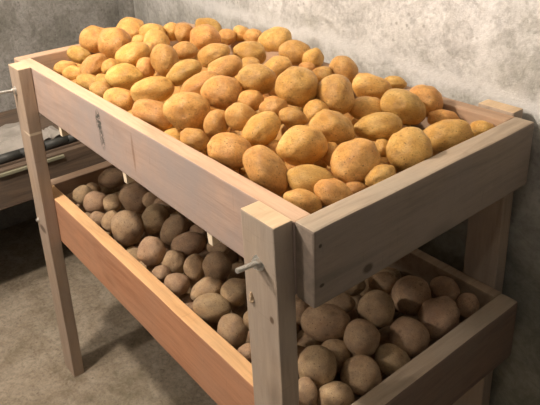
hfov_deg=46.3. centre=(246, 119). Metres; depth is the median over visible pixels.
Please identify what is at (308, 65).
potato
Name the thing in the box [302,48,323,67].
potato
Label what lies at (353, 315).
potato
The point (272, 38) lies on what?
potato
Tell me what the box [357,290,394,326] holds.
potato
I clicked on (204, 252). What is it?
potato
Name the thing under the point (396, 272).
potato
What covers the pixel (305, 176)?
potato
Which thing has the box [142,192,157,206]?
potato
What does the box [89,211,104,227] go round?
potato
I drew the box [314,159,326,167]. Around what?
potato
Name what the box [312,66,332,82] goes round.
potato
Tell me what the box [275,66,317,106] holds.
potato
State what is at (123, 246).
potato
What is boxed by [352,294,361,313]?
potato
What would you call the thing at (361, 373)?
potato
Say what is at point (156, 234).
potato
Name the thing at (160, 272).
potato
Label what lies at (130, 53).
potato
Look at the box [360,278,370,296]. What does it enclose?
potato
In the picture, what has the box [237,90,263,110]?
potato
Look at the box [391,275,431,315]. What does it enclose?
potato
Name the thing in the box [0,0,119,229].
wall
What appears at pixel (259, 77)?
potato
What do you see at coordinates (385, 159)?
potato
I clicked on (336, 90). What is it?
potato
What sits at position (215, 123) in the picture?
potato
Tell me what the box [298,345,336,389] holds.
potato
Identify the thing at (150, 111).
potato
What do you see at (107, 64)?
potato
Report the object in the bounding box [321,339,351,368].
potato
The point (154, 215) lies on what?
potato
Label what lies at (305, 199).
potato
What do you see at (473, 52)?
wall
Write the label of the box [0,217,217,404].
floor
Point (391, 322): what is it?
potato
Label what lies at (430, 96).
potato
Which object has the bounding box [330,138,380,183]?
potato
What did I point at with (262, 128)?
potato
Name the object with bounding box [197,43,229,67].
potato
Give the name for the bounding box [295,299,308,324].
potato
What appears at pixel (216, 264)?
potato
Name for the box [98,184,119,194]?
potato
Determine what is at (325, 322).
potato
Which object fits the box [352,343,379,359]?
potato
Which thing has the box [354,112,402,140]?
potato
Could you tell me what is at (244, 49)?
potato
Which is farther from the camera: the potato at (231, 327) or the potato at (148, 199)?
the potato at (148, 199)
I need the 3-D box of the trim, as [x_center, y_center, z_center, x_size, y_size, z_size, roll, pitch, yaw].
[-0.560,-0.760,2.866,0.065,2.350,0.130,-19,27,-34]
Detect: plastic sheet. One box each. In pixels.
[0,122,50,153]
[44,126,59,138]
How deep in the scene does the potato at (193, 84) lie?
1.31 m
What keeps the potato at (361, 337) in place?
on the potato
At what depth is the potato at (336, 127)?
1.12 m
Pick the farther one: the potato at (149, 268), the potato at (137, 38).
the potato at (137, 38)
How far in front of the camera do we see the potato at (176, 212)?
1.78 m
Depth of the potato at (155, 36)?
1.61 m
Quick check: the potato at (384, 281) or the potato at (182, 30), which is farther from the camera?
the potato at (182, 30)
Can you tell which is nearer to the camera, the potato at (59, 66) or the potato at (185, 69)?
the potato at (185, 69)
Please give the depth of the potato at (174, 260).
1.49 m
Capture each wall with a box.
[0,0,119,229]
[133,0,539,404]
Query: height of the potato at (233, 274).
0.061 m
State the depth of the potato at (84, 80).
1.52 m
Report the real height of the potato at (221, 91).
0.073 m
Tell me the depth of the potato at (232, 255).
1.59 m
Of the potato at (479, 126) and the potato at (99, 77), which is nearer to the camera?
the potato at (479, 126)
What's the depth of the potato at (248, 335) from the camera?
1.34 m
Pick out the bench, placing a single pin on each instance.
(15, 189)
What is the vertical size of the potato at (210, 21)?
0.057 m
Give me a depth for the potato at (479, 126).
1.19 m
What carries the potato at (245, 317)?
on the potato at (248, 335)
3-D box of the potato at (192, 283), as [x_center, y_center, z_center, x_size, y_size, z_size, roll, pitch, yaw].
[-0.137,0.400,1.554,0.063,0.060,0.062,12,26,32]
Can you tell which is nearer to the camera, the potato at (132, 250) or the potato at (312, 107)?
the potato at (312, 107)
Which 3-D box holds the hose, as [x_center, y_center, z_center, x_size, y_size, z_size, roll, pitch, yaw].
[-1.040,0.194,2.155,1.625,0.036,0.033,-19,27,-34]
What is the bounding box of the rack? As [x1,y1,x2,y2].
[0,22,533,404]
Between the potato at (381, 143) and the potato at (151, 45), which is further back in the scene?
the potato at (151, 45)
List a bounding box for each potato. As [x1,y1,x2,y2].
[53,60,77,74]
[62,65,79,80]
[65,193,76,204]
[67,45,90,63]
[73,185,91,204]
[76,73,94,89]
[76,204,86,212]
[79,25,103,52]
[80,53,106,75]
[83,191,106,212]
[86,182,100,191]
[89,81,110,97]
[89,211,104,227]
[95,73,113,87]
[97,27,131,58]
[98,168,124,188]
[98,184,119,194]
[101,58,116,73]
[101,210,116,232]
[103,87,134,111]
[103,194,121,211]
[105,63,143,89]
[111,210,143,245]
[114,239,133,249]
[115,42,150,66]
[116,17,143,37]
[118,183,148,212]
[126,246,140,261]
[130,76,174,101]
[131,34,143,41]
[131,99,174,131]
[134,231,147,245]
[136,57,154,77]
[137,236,165,265]
[139,23,165,35]
[139,261,160,273]
[141,203,169,233]
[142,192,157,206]
[143,29,169,44]
[143,41,155,57]
[148,233,159,236]
[150,44,178,76]
[152,265,170,282]
[153,197,175,213]
[158,236,170,249]
[160,214,189,244]
[162,86,180,101]
[162,92,209,130]
[162,249,185,273]
[164,22,176,40]
[164,128,180,140]
[164,273,189,295]
[166,59,201,85]
[170,210,184,216]
[171,231,205,258]
[173,41,197,59]
[174,23,192,41]
[177,285,191,299]
[180,71,218,94]
[180,128,208,151]
[181,295,193,310]
[183,254,203,281]
[183,273,197,287]
[189,224,207,237]
[190,24,220,49]
[190,276,223,300]
[193,293,230,322]
[195,18,221,31]
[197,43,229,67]
[199,243,208,256]
[200,75,242,109]
[202,251,231,280]
[203,109,228,136]
[206,322,217,331]
[207,132,250,170]
[207,242,230,253]
[208,55,242,77]
[217,313,247,348]
[219,29,235,44]
[220,278,246,306]
[225,102,255,130]
[226,249,237,263]
[226,262,245,280]
[229,129,241,135]
[230,304,247,318]
[233,25,248,41]
[233,41,265,63]
[237,64,276,94]
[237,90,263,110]
[237,254,243,261]
[237,343,251,361]
[239,167,245,175]
[241,111,280,146]
[242,57,259,67]
[242,145,288,196]
[243,28,261,41]
[243,310,248,330]
[245,331,249,343]
[257,27,291,51]
[259,98,287,116]
[264,56,291,77]
[266,140,278,154]
[268,87,277,96]
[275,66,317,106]
[275,124,288,140]
[276,125,327,165]
[279,40,310,65]
[279,107,307,127]
[283,160,313,169]
[283,188,321,213]
[286,164,333,193]
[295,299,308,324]
[297,329,322,347]
[297,345,304,379]
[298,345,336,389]
[298,377,317,404]
[299,62,315,70]
[301,303,350,341]
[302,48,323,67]
[303,99,328,122]
[309,109,354,144]
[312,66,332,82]
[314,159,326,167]
[314,178,352,205]
[315,74,354,113]
[316,381,354,404]
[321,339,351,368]
[322,142,337,165]
[325,292,355,312]
[329,56,358,83]
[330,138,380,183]
[340,355,381,395]
[343,113,353,120]
[343,319,379,355]
[344,280,365,296]
[346,181,367,193]
[347,309,358,320]
[348,96,382,119]
[351,118,358,127]
[352,73,391,99]
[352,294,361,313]
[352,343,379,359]
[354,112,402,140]
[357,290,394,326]
[358,314,392,329]
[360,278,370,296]
[365,164,395,186]
[368,271,397,293]
[372,141,387,162]
[374,343,410,375]
[375,138,387,157]
[378,326,389,344]
[379,266,400,278]
[380,88,425,124]
[384,76,406,88]
[386,127,432,171]
[389,317,429,356]
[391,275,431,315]
[410,84,443,116]
[418,296,459,338]
[423,119,472,152]
[427,109,459,124]
[430,276,459,299]
[456,293,479,317]
[470,120,494,136]
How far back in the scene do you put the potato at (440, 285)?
1.36 m
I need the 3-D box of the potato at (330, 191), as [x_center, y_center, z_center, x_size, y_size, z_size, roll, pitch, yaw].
[0.139,0.118,1.002,0.061,0.051,0.048,-9,23,-14]
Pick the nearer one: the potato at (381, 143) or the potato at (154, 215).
the potato at (381, 143)
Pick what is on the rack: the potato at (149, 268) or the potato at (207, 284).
the potato at (149, 268)
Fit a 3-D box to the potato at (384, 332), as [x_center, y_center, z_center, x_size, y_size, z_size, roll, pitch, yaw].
[0.297,0.462,1.323,0.058,0.057,0.059,11,26,30]
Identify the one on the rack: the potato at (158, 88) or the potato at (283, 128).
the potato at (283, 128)
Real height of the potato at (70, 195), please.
0.057 m
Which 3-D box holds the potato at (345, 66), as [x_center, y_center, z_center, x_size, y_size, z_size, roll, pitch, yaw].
[0.224,-0.116,1.452,0.064,0.066,0.061,18,30,41]
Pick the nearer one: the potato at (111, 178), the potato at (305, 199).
the potato at (305, 199)
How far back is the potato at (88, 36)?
1.80 m
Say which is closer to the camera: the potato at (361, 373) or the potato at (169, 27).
the potato at (361, 373)
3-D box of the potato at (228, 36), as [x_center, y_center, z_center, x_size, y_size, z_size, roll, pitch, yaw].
[-0.056,-0.235,1.796,0.053,0.048,0.048,1,22,10]
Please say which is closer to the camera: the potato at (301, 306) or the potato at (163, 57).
the potato at (301, 306)
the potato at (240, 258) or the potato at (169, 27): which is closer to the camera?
the potato at (240, 258)
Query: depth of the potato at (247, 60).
1.45 m
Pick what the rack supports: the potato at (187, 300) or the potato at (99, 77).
the potato at (187, 300)
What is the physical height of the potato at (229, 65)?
0.055 m
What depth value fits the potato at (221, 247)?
1.51 m
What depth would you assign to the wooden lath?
2.27 m
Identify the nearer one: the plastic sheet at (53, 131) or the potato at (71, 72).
the potato at (71, 72)
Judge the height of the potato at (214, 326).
0.068 m
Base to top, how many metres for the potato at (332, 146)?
0.043 m
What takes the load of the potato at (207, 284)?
on the potato at (214, 326)
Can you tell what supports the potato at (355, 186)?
on the rack
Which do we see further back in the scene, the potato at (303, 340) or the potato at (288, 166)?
the potato at (303, 340)
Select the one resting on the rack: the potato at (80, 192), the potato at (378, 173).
the potato at (378, 173)
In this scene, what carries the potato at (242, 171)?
on the rack
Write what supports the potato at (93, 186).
on the potato
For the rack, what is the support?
on the floor
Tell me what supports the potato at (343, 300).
on the potato at (353, 315)
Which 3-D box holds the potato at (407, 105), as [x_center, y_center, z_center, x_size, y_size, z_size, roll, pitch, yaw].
[0.308,-0.026,1.242,0.090,0.072,0.064,-1,22,5]
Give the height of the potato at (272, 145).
0.035 m
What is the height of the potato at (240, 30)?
0.050 m
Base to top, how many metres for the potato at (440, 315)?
0.086 m
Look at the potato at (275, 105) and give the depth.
1.20 m
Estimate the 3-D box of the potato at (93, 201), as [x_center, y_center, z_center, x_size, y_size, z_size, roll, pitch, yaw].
[-0.429,0.237,1.799,0.069,0.068,0.069,-15,25,-27]
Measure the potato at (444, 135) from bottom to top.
0.061 m
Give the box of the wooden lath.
[0,154,64,177]
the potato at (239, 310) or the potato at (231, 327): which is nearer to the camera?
the potato at (231, 327)
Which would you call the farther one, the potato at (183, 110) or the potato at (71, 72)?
the potato at (71, 72)
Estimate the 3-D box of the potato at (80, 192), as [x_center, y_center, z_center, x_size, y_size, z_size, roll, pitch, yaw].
[-0.478,0.219,1.846,0.059,0.061,0.060,-14,25,-26]
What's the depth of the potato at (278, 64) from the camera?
1.36 m
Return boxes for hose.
[0,135,77,163]
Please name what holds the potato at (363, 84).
on the potato
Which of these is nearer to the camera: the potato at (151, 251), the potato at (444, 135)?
the potato at (444, 135)
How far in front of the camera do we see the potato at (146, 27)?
1.67 m
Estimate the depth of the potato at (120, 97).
1.40 m
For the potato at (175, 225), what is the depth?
1.58 m
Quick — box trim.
[117,0,134,19]
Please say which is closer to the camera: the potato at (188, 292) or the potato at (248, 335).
the potato at (248, 335)
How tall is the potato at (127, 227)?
0.095 m
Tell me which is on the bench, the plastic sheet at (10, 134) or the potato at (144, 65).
the plastic sheet at (10, 134)
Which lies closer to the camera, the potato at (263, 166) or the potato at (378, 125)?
the potato at (263, 166)
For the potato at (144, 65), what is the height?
0.055 m
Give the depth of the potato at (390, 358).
1.21 m
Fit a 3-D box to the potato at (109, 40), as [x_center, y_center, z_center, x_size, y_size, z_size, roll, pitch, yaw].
[-0.353,-0.207,1.697,0.093,0.088,0.084,-8,23,-13]
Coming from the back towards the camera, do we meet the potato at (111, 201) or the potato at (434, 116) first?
the potato at (111, 201)
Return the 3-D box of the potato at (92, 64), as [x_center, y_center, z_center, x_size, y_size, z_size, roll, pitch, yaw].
[-0.386,-0.135,1.592,0.071,0.068,0.057,-6,22,-8]
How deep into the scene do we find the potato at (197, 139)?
1.17 m
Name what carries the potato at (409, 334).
on the rack
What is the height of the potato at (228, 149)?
0.069 m
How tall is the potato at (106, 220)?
0.061 m
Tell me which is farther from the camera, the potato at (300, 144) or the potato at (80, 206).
the potato at (80, 206)
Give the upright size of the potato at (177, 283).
0.050 m
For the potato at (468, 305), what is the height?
0.052 m
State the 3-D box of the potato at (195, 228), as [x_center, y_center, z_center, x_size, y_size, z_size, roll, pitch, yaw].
[-0.119,0.283,1.591,0.053,0.044,0.041,-3,22,-1]
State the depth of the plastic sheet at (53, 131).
2.47 m
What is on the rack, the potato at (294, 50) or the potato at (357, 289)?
the potato at (294, 50)
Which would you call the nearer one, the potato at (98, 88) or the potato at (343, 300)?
the potato at (343, 300)
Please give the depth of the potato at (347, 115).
1.35 m
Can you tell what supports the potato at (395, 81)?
on the rack
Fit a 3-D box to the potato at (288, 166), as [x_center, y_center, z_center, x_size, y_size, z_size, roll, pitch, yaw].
[0.094,0.088,1.160,0.059,0.068,0.059,-7,23,-10]
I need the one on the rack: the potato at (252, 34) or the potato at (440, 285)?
the potato at (252, 34)
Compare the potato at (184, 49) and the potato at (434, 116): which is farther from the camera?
the potato at (184, 49)
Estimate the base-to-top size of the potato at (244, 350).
0.036 m
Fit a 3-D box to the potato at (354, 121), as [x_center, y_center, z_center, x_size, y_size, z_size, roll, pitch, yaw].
[0.256,0.018,1.327,0.072,0.070,0.065,-16,25,-29]
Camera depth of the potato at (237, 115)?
1.18 m
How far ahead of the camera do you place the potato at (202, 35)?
1.62 m
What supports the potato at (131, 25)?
on the rack
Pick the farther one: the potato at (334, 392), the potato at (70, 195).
the potato at (70, 195)
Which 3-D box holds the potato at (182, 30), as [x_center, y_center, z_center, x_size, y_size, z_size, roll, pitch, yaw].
[-0.166,-0.232,1.685,0.050,0.056,0.054,17,30,40]
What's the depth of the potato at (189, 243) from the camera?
1.53 m
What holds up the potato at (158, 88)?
on the potato
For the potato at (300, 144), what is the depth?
1.07 m
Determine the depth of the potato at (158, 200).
1.69 m
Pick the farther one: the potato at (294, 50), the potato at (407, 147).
the potato at (294, 50)
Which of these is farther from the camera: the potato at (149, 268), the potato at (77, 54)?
the potato at (77, 54)
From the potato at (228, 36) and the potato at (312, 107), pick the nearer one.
the potato at (312, 107)
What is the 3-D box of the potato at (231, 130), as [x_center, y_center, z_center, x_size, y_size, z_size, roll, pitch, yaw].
[-0.005,0.036,1.296,0.064,0.067,0.077,-14,25,-26]
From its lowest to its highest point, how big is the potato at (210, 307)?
0.063 m
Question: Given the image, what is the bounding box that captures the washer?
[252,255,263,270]
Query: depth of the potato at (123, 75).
1.46 m
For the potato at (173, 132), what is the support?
on the rack
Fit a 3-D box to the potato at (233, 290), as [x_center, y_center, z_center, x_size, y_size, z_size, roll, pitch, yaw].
[-0.024,0.375,1.370,0.066,0.062,0.062,-7,22,-10]
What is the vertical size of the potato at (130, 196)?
0.084 m
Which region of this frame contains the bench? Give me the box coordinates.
[0,109,106,209]
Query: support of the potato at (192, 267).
on the potato
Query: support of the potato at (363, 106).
on the potato
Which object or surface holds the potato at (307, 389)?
on the rack
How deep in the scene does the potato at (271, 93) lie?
1.51 m
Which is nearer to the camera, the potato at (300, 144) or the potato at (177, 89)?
the potato at (300, 144)
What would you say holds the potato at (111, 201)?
on the potato
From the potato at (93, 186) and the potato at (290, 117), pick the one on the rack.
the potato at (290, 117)
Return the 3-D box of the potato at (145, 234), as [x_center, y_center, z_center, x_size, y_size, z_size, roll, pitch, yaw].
[-0.300,0.331,1.743,0.059,0.067,0.054,-8,23,-13]
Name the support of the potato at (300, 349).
on the rack
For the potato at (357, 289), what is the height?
0.055 m
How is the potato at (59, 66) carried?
on the potato

